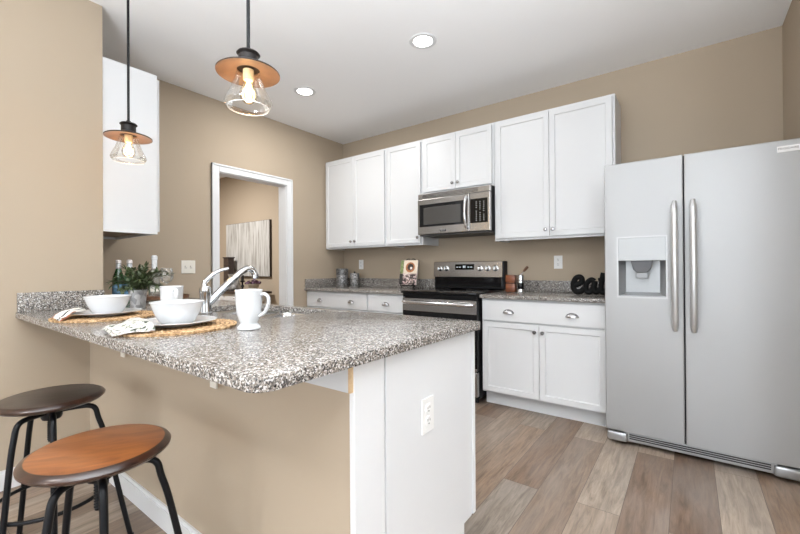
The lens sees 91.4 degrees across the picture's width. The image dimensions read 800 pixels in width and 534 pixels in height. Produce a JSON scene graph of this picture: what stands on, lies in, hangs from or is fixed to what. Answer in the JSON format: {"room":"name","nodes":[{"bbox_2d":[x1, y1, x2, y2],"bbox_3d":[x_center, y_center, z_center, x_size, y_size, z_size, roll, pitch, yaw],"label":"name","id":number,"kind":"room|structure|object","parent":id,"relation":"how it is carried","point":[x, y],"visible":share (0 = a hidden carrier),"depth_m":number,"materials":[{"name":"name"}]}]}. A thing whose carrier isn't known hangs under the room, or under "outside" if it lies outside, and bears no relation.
{"room":"kitchen","nodes":[
{"label":"kitchen","id":0,"kind":"room"},
{"bbox_2d":[0,0,102,470],"bbox_3d":[-3.644,-0.213,0.605,0.847,2.743,5.034,-1,0,37],"label":"wall","id":1,"kind":"structure","parent":0,"point":[51,57],"depth_m":2.17,"materials":[{"name":"beige paint"}]},
{"bbox_2d":[0,467,20,491],"bbox_3d":[-3.314,1.105,0.310,0.014,0.100,4.952,-1,0,37],"label":"baseboard","id":2,"kind":"structure","parent":1,"relation":"attached to","point":[15,483],"depth_m":2.02,"materials":[{"name":"white paint"}]},
{"bbox_2d":[17,290,103,311],"bbox_3d":[-1.908,0.188,2.214,0.020,0.102,0.381,-1,0,37],"label":"backsplash","id":3,"kind":"structure","parent":1,"relation":"attached to","point":[57,300],"depth_m":2.17,"materials":[{"name":"stone"}]},
{"bbox_2d":[103,57,159,239],"bbox_3d":[-1.997,-0.750,2.736,0.717,1.067,0.354,-1,0,37],"label":"upper cabinet","id":4,"kind":"object","parent":1,"relation":"attached to","point":[131,193],"visible":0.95,"depth_m":2.51,"materials":[{"name":"white paint"}]},
{"bbox_2d":[90,342,349,533],"bbox_3d":[-0.950,0.703,1.731,2.128,0.884,0.118,-1,0,37],"label":"wall","id":5,"kind":"structure","parent":0,"point":[234,461],"depth_m":1.38,"materials":[{"name":"beige paint"}]},
{"bbox_2d":[109,472,201,533],"bbox_3d":[-0.981,1.095,1.673,2.114,0.100,0.014,-1,0,37],"label":"baseboard","id":6,"kind":"structure","parent":5,"relation":"attached to","point":[155,509],"depth_m":1.78,"materials":[{"name":"white paint"}]},
{"bbox_2d":[306,367,352,393],"bbox_3d":[-0.986,0.302,1.672,2.140,0.079,0.018,-1,0,37],"label":"board","id":7,"kind":"object","parent":5,"relation":"attached to","point":[342,380],"visible":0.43,"depth_m":1.05,"materials":[{"name":"grey wood"}]},
{"bbox_2d":[350,358,384,533],"bbox_3d":[-0.089,0.696,1.092,0.018,0.884,0.128,-1,0,37],"label":"trim","id":8,"kind":"structure","parent":5,"relation":"attached to","point":[367,447],"depth_m":1.08,"materials":[{"name":"white paint"}]},
{"bbox_2d":[103,79,343,306],"bbox_3d":[-1.607,-0.214,3.965,0.120,2.743,2.792,-1,0,37],"label":"wall","id":9,"kind":"structure","parent":0,"point":[196,130],"depth_m":3.63,"materials":[{"name":"beige paint"}]},
{"bbox_2d":[181,260,194,273],"bbox_3d":[-1.883,0.000,3.478,0.013,0.116,0.120,-1,0,37],"label":"light switch","id":10,"kind":"object","parent":9,"relation":"attached to","point":[187,266],"visible":1,"depth_m":3.47,"materials":[{"name":"white plastic"}]},
{"bbox_2d":[211,162,292,305],"bbox_3d":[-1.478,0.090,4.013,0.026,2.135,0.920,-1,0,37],"label":"trim","id":11,"kind":"structure","parent":9,"relation":"attached to","point":[216,168],"depth_m":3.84,"materials":[{"name":"white paint"}]},
{"bbox_2d":[0,394,799,533],"bbox_3d":[-1.628,1.197,0.896,10.700,0.100,8.300,-1,0,37],"label":"floor","id":12,"kind":"structure","parent":0,"point":[537,473],"depth_m":1.97,"materials":[{"name":"wood"}]},
{"bbox_2d":[0,384,133,533],"bbox_3d":[-1.345,0.829,1.564,0.478,0.636,0.418,0,0,-23],"label":"bar stool","id":13,"kind":"object","parent":12,"relation":"on","point":[49,404],"visible":0.85,"depth_m":1.50,"materials":[{"name":"brown wood"}]},
{"bbox_2d":[13,424,181,533],"bbox_3d":[-0.811,0.826,1.116,0.478,0.632,0.418,0,0,-20],"label":"bar stool","id":14,"kind":"object","parent":12,"relation":"on","point":[94,456],"visible":1,"depth_m":1.06,"materials":[{"name":"orange wood"}]},
{"bbox_2d":[220,291,271,303],"bbox_3d":[-2.622,0.773,6.195,1.380,0.800,0.406,-1,0,37],"label":"console table","id":15,"kind":"object","parent":12,"relation":"on","point":[227,295],"visible":0.22,"depth_m":5.93,"materials":[{"name":"brown wood"}]},
{"bbox_2d":[223,257,234,281],"bbox_3d":[-2.836,0.106,6.469,0.170,0.537,0.120,-1,0,37],"label":"wooden post","id":16,"kind":"object","parent":15,"relation":"on","point":[228,261],"visible":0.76,"depth_m":6.43,"materials":[{"name":"brown wood"}]},
{"bbox_2d":[226,274,240,290],"bbox_3d":[-2.617,0.236,6.108,0.239,0.271,0.239,0,0,-8],"label":"pitcher","id":17,"kind":"object","parent":15,"relation":"on","point":[236,285],"visible":0.47,"depth_m":6.02,"materials":[{"name":"white ceramic"}]},
{"bbox_2d":[240,275,244,288],"bbox_3d":[-2.412,0.247,5.981,0.110,0.246,0.110,-1,0,37],"label":"candle holder","id":18,"kind":"object","parent":15,"relation":"on","point":[242,281],"visible":0.79,"depth_m":5.97,"materials":[{"name":"black metal"}]},
{"bbox_2d":[245,278,260,288],"bbox_3d":[-2.169,0.269,5.798,0.204,0.198,0.238,-1,0,37],"label":"flower pot","id":19,"kind":"object","parent":15,"relation":"on","point":[253,284],"visible":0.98,"depth_m":5.75,"materials":[{"name":"beige stone"}]},
{"bbox_2d":[307,291,368,311],"bbox_3d":[-0.532,0.711,4.500,0.950,0.884,0.651,-1,0,37],"label":"base cabinet","id":20,"kind":"object","parent":12,"relation":"on","point":[350,301],"visible":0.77,"depth_m":4.23,"materials":[{"name":"white paint"}]},
{"bbox_2d":[304,278,434,294],"bbox_3d":[-0.348,0.201,4.367,1.417,0.132,0.646,-1,0,37],"label":"countertop","id":21,"kind":"structure","parent":20,"relation":"on","point":[366,285],"depth_m":4.51,"materials":[{"name":"stone"}]},
{"bbox_2d":[336,268,347,286],"bbox_3d":[-0.712,0.129,4.808,0.150,0.223,0.150,-1,0,37],"label":"canister","id":22,"kind":"object","parent":21,"relation":"on","point":[341,273],"visible":1,"depth_m":4.75,"materials":[{"name":"metal"}]},
{"bbox_2d":[350,272,358,286],"bbox_3d":[-0.547,0.147,4.711,0.117,0.185,0.117,-1,0,37],"label":"canister","id":23,"kind":"object","parent":21,"relation":"on","point":[354,277],"visible":0.98,"depth_m":4.66,"materials":[{"name":"metal"}]},
{"bbox_2d":[369,293,402,314],"bbox_3d":[0.037,0.706,4.078,0.462,0.884,0.651,-1,0,37],"label":"base cabinet","id":24,"kind":"object","parent":12,"relation":"on","point":[378,303],"visible":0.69,"depth_m":3.83,"materials":[{"name":"white paint"}]},
{"bbox_2d":[384,331,475,533],"bbox_3d":[-0.121,0.698,1.589,0.680,0.884,0.624,-1,0,37],"label":"base cabinet","id":25,"kind":"object","parent":12,"relation":"on","point":[430,477],"visible":0.4,"depth_m":1.34,"materials":[{"name":"white paint"}]},
{"bbox_2d":[421,395,433,434],"bbox_3d":[0.094,0.497,1.314,0.008,0.116,0.072,-1,0,37],"label":"wall outlet","id":26,"kind":"object","parent":25,"relation":"attached to","point":[427,404],"visible":1,"depth_m":1.31,"materials":[{"name":"white plastic"}]},
{"bbox_2d":[426,403,430,413],"bbox_3d":[0.096,0.476,1.313,0.003,0.035,0.035,-1,0,37],"label":"receptacle","id":27,"kind":"object","parent":26,"relation":"attached to","point":[428,405],"depth_m":1.31,"materials":[{"name":"grey plastic"}]},
{"bbox_2d":[426,416,431,425],"bbox_3d":[0.096,0.518,1.313,0.003,0.035,0.035,-1,0,37],"label":"receptacle","id":28,"kind":"object","parent":26,"relation":"attached to","point":[428,418],"depth_m":1.31,"materials":[{"name":"grey plastic"}]},
{"bbox_2d":[401,261,506,402],"bbox_3d":[0.507,0.543,3.672,0.766,1.201,0.741,-1,0,37],"label":"range","id":29,"kind":"object","parent":12,"relation":"on","point":[449,299],"visible":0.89,"depth_m":3.55,"materials":[{"name":"black metal"}]},
{"bbox_2d":[401,288,503,295],"bbox_3d":[0.494,0.227,3.658,0.766,0.024,0.597,-1,0,37],"label":"cooktop","id":30,"kind":"object","parent":29,"relation":"in","point":[426,291],"depth_m":3.54,"materials":[{"name":"black"}]},
{"bbox_2d":[482,298,605,426],"bbox_3d":[1.230,0.695,3.194,0.940,0.884,0.651,-1,0,37],"label":"base cabinet","id":31,"kind":"object","parent":12,"relation":"on","point":[545,357],"visible":0.96,"depth_m":2.93,"materials":[{"name":"white paint"}]},
{"bbox_2d":[480,280,604,303],"bbox_3d":[1.227,0.187,3.200,0.944,0.132,0.646,-1,0,37],"label":"countertop","id":32,"kind":"structure","parent":31,"relation":"on","point":[537,290],"depth_m":3.20,"materials":[{"name":"stone"}]},
{"bbox_2d":[506,275,516,291],"bbox_3d":[1.004,0.148,3.525,0.086,0.155,0.060,-1,0,37],"label":"box","id":33,"kind":"object","parent":32,"relation":"on","point":[511,286],"visible":0.99,"depth_m":3.50,"materials":[{"name":"brown wood"}]},
{"bbox_2d":[517,266,528,292],"bbox_3d":[1.080,0.107,3.431,0.102,0.235,0.062,-1,0,37],"label":"grinder","id":34,"kind":"object","parent":32,"relation":"on","point":[520,278],"visible":1,"depth_m":3.42,"materials":[{"name":"silver metal"}]},
{"bbox_2d":[571,272,604,294],"bbox_3d":[1.478,0.130,3.049,0.276,0.177,0.033,-1,0,37],"label":"word sign","id":35,"kind":"object","parent":32,"relation":"on","point":[575,283],"visible":0.96,"depth_m":3.04,"materials":[{"name":"black"}]},
{"bbox_2d":[604,138,799,481],"bbox_3d":[1.901,0.235,2.538,0.913,1.791,0.850,-1,0,37],"label":"refrigerator","id":36,"kind":"object","parent":12,"relation":"on","point":[702,249],"visible":1,"depth_m":2.22,"materials":[{"name":"grey metal"}]},
{"bbox_3d":[-0.799,0.704,2.091,1.000,0.884,0.624,-1,0,37],"label":"base cabinet","id":37,"kind":"object","parent":12,"relation":"on","visible":0},
{"bbox_2d":[16,290,479,392],"bbox_3d":[-1.138,0.198,2.051,2.905,0.132,1.043,-1,0,37],"label":"countertop","id":38,"kind":"structure","parent":37,"relation":"on","point":[287,351],"depth_m":1.22,"materials":[{"name":"stone"}]},
{"bbox_2d":[48,310,154,322],"bbox_3d":[-1.369,0.229,1.829,0.416,0.009,0.416,0,0,14],"label":"placemat","id":39,"kind":"object","parent":38,"relation":"on","point":[73,318],"visible":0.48,"depth_m":1.72,"materials":[{"name":"wicker"}]},
{"bbox_2d":[52,308,85,321],"bbox_3d":[-1.469,0.207,1.738,0.094,0.037,0.302,0,0,-16],"label":"napkin","id":40,"kind":"object","parent":39,"relation":"on","point":[62,315],"visible":0.99,"depth_m":1.68,"materials":[{"name":"fabric"}]},
{"bbox_2d":[72,308,142,316],"bbox_3d":[-1.369,0.214,1.829,0.274,0.020,0.274,-1,0,37],"label":"dinner plate","id":41,"kind":"object","parent":39,"relation":"on","point":[88,313],"visible":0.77,"depth_m":1.78,"materials":[{"name":"white ceramic"}]},
{"bbox_2d":[82,294,131,313],"bbox_3d":[-1.369,0.176,1.829,0.184,0.082,0.184,-1,0,37],"label":"bowl","id":42,"kind":"object","parent":41,"relation":"on","point":[96,304],"visible":0.92,"depth_m":1.77,"materials":[{"name":"white ceramic"}]},
{"bbox_2d":[112,260,122,294],"bbox_3d":[-1.896,0.096,2.630,0.071,0.289,0.071,-1,0,37],"label":"bottle","id":43,"kind":"object","parent":38,"relation":"on","point":[118,262],"visible":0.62,"depth_m":2.61,"materials":[{"name":"green glass"}]},
{"bbox_2d":[123,260,133,302],"bbox_3d":[-1.821,0.095,2.631,0.071,0.289,0.071,0,0,8],"label":"bottle","id":44,"kind":"object","parent":38,"relation":"on","point":[129,262],"visible":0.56,"depth_m":2.62,"materials":[{"name":"green glass"}]},
{"bbox_2d":[106,261,173,307],"bbox_3d":[-1.511,0.100,2.286,0.346,0.274,0.344,-1,0,37],"label":"potted plant","id":45,"kind":"object","parent":38,"relation":"on","point":[138,281],"visible":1,"depth_m":2.23,"materials":[{"name":"green plant"}]},
{"bbox_2d":[146,291,188,300],"bbox_3d":[-1.688,0.199,2.793,0.320,0.082,0.320,0,0,-9],"label":"tray","id":46,"kind":"object","parent":38,"relation":"on","point":[150,297],"visible":0.21,"depth_m":2.65,"materials":[{"name":"brown wood"}]},
{"bbox_2d":[148,255,158,291],"bbox_3d":[-1.742,0.065,2.771,0.074,0.297,0.074,-1,0,37],"label":"bottle","id":47,"kind":"object","parent":46,"relation":"on","point":[154,258],"visible":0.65,"depth_m":2.76,"materials":[{"name":"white glass"}]},
{"bbox_2d":[160,286,183,300],"bbox_3d":[-1.034,0.159,1.786,0.118,0.144,0.097,0,0,12],"label":"mug","id":48,"kind":"object","parent":38,"relation":"on","point":[166,292],"visible":0.46,"depth_m":1.75,"materials":[{"name":"white ceramic"}]},
{"bbox_2d":[118,318,236,336],"bbox_3d":[-0.844,0.225,1.482,0.416,0.009,0.416,-1,0,37],"label":"placemat","id":49,"kind":"object","parent":38,"relation":"on","point":[217,324],"visible":0.47,"depth_m":1.38,"materials":[{"name":"wicker"}]},
{"bbox_2d":[102,317,154,335],"bbox_3d":[-0.942,0.205,1.350,0.115,0.041,0.249,0,0,-44],"label":"napkin","id":50,"kind":"object","parent":49,"relation":"on","point":[135,324],"visible":1,"depth_m":1.31,"materials":[{"name":"fabric"}]},
{"bbox_2d":[148,315,216,327],"bbox_3d":[-0.844,0.209,1.482,0.274,0.020,0.274,-1,0,37],"label":"dinner plate","id":51,"kind":"object","parent":49,"relation":"on","point":[200,318],"visible":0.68,"depth_m":1.45,"materials":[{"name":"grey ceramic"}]},
{"bbox_2d":[149,299,203,323],"bbox_3d":[-0.845,0.172,1.482,0.184,0.082,0.184,-1,0,37],"label":"bowl","id":52,"kind":"object","parent":51,"relation":"on","point":[186,310],"visible":0.94,"depth_m":1.42,"materials":[{"name":"white ceramic"}]},
{"bbox_2d":[210,381,216,388],"bbox_3d":[-0.748,0.351,1.347,0.042,0.183,0.220,-1,0,37],"label":"support bracket","id":53,"kind":"object","parent":38,"relation":"attached to","point":[212,384],"visible":0.06,"depth_m":1.43,"materials":[{"name":"white plastic"}]},
{"bbox_2d":[199,266,258,313],"bbox_3d":[-0.887,0.112,2.031,0.300,0.239,0.068,0,0,-42],"label":"faucet","id":54,"kind":"object","parent":38,"relation":"on","point":[205,291],"visible":0.98,"depth_m":1.97,"materials":[{"name":"silver metal"}]},
{"bbox_2d":[235,289,270,330],"bbox_3d":[-0.545,0.155,1.438,0.117,0.144,0.098,0,0,-29],"label":"mug","id":55,"kind":"object","parent":38,"relation":"on","point":[248,302],"visible":1,"depth_m":1.40,"materials":[{"name":"white ceramic"}]},
{"bbox_2d":[214,310,302,317],"bbox_3d":[-0.777,0.362,2.113,0.810,0.199,0.420,-1,0,37],"label":"sink","id":56,"kind":"object","parent":38,"relation":"in","point":[270,314],"visible":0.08,"depth_m":2.24,"materials":[{"name":"silver metal"}]},
{"bbox_2d":[90,0,791,178],"bbox_3d":[-1.646,-1.646,0.906,10.700,0.100,8.300,-1,0,37],"label":"ceiling","id":57,"kind":"structure","parent":0,"point":[367,78],"depth_m":2.80,"materials":[{"name":"white paint"}]},
{"bbox_2d":[103,0,152,164],"bbox_3d":[-1.463,-1.081,2.103,0.220,1.025,0.220,-1,0,37],"label":"pendant lamp","id":58,"kind":"object","parent":57,"relation":"hanging from","point":[127,134],"visible":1,"depth_m":2.10,"materials":[{"name":"brown metal"}]},
{"bbox_2d":[124,134,132,142],"bbox_3d":[-1.461,-0.689,2.102,0.038,0.038,0.038,-1,0,37],"label":"socket","id":59,"kind":"object","parent":58,"relation":"attached to","point":[128,138],"depth_m":2.09,"materials":[{"name":"beige"}]},
{"bbox_2d":[215,0,279,115],"bbox_3d":[-0.554,-1.089,1.424,0.220,1.025,0.220,-1,0,37],"label":"pendant lamp","id":60,"kind":"object","parent":57,"relation":"hanging from","point":[245,69],"visible":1,"depth_m":1.42,"materials":[{"name":"brown metal"}]},
{"bbox_2d":[236,47,259,82],"bbox_3d":[-0.552,-0.737,1.423,0.090,0.118,0.090,-1,0,37],"label":"socket","id":61,"kind":"object","parent":60,"relation":"attached to","point":[250,73],"depth_m":1.41,"materials":[{"name":"brown metal"}]},
{"bbox_2d":[294,86,315,95],"bbox_3d":[-0.861,-1.588,3.536,0.196,0.006,0.196,-1,0,37],"label":"recessed light","id":62,"kind":"object","parent":57,"relation":"in","point":[301,90],"visible":1,"depth_m":3.53,"materials":[{"name":"white paint"}]},
{"bbox_2d":[409,33,436,48],"bbox_3d":[0.162,-1.597,2.765,0.196,0.006,0.196,-1,0,37],"label":"recessed light","id":63,"kind":"object","parent":57,"relation":"in","point":[420,40],"visible":1,"depth_m":2.75,"materials":[{"name":"white paint"}]},
{"bbox_2d":[219,26,782,304],"bbox_3d":[-0.436,-0.217,4.931,7.832,2.743,0.154,-1,0,37],"label":"wall","id":64,"kind":"structure","parent":0,"point":[729,93],"depth_m":3.17,"materials":[{"name":"beige paint"}]},
{"bbox_2d":[226,219,271,276],"bbox_3d":[-2.487,-0.288,6.373,1.240,0.880,0.036,-1,0,37],"label":"painting","id":65,"kind":"object","parent":64,"relation":"attached to","point":[250,243],"visible":0.81,"depth_m":6.28,"materials":[{"name":"paint"}]},
{"bbox_2d":[359,260,362,268],"bbox_3d":[-0.484,-0.031,4.866,0.072,0.116,0.008,-1,0,37],"label":"wall outlet","id":66,"kind":"object","parent":64,"relation":"attached to","point":[360,261],"visible":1,"depth_m":4.86,"materials":[{"name":"white plastic"}]},
{"bbox_2d":[326,148,401,249],"bbox_3d":[-0.452,-0.752,4.626,0.950,1.067,0.354,-1,0,37],"label":"upper cabinet","id":67,"kind":"object","parent":64,"relation":"attached to","point":[356,186],"visible":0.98,"depth_m":4.48,"materials":[{"name":"white paint"}]},
{"bbox_2d":[348,278,434,287],"bbox_3d":[-0.153,0.186,4.612,1.396,0.102,0.020,-1,0,37],"label":"backsplash","id":68,"kind":"structure","parent":64,"relation":"attached to","point":[368,282],"depth_m":4.58,"materials":[{"name":"stone"}]},
{"bbox_2d":[386,140,438,247],"bbox_3d":[0.119,-0.758,4.203,0.466,1.067,0.354,-1,0,37],"label":"upper cabinet","id":69,"kind":"object","parent":64,"relation":"attached to","point":[404,161],"visible":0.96,"depth_m":4.08,"materials":[{"name":"white paint"}]},
{"bbox_2d":[423,123,494,193],"bbox_3d":[0.615,-1.012,3.836,0.766,0.567,0.354,-1,0,37],"label":"upper cabinet","id":70,"kind":"object","parent":64,"relation":"attached to","point":[465,158],"visible":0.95,"depth_m":3.69,"materials":[{"name":"white paint"}]},
{"bbox_2d":[418,185,494,238],"bbox_3d":[0.583,-0.516,3.787,0.762,0.418,0.464,-1,0,37],"label":"microwave","id":71,"kind":"object","parent":70,"relation":"attached to","point":[465,212],"visible":1,"depth_m":3.62,"materials":[{"name":"silver metal"}]},
{"bbox_2d":[494,93,620,242],"bbox_3d":[1.310,-0.768,3.321,0.956,1.067,0.354,-1,0,37],"label":"upper cabinet","id":72,"kind":"object","parent":64,"relation":"attached to","point":[550,163],"visible":0.93,"depth_m":3.17,"materials":[{"name":"white paint"}]},
{"bbox_2d":[554,256,562,268],"bbox_3d":[1.404,-0.043,3.467,0.072,0.116,0.008,-1,0,37],"label":"wall outlet","id":73,"kind":"object","parent":64,"relation":"attached to","point":[557,259],"visible":1,"depth_m":3.46,"materials":[{"name":"white plastic"}]},
{"bbox_2d":[516,280,604,292],"bbox_3d":[1.413,0.172,3.452,0.944,0.102,0.020,-1,0,37],"label":"backsplash","id":74,"kind":"structure","parent":64,"relation":"attached to","point":[529,285],"depth_m":3.50,"materials":[{"name":"stone"}]},
{"bbox_2d":[782,0,799,139],"bbox_3d":[2.132,-0.245,1.921,0.120,2.743,1.626,-1,0,37],"label":"wall","id":75,"kind":"structure","parent":0,"point":[790,27],"depth_m":2.38,"materials":[{"name":"beige paint"}]},
{"bbox_3d":[0.111,0.071,4.193,0.160,0.322,0.177,0,0,30],"label":"book stand","id":76,"kind":"object","parent":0,"visible":0},
{"bbox_2d":[399,260,418,284],"bbox_3d":[0.094,0.058,4.164,0.208,0.263,0.081,0,0,30],"label":"cookbook","id":77,"kind":"object","parent":76,"relation":"on","point":[408,268],"visible":1,"depth_m":4.15,"materials":[{"name":"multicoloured paper"}]},
{"bbox_2d":[406,262,414,271],"bbox_3d":[0.109,0.004,4.155,0.110,0.110,0.001,0,-13,30],"label":"print","id":78,"kind":"object","parent":77,"relation":"attached to","point":[407,270],"depth_m":4.16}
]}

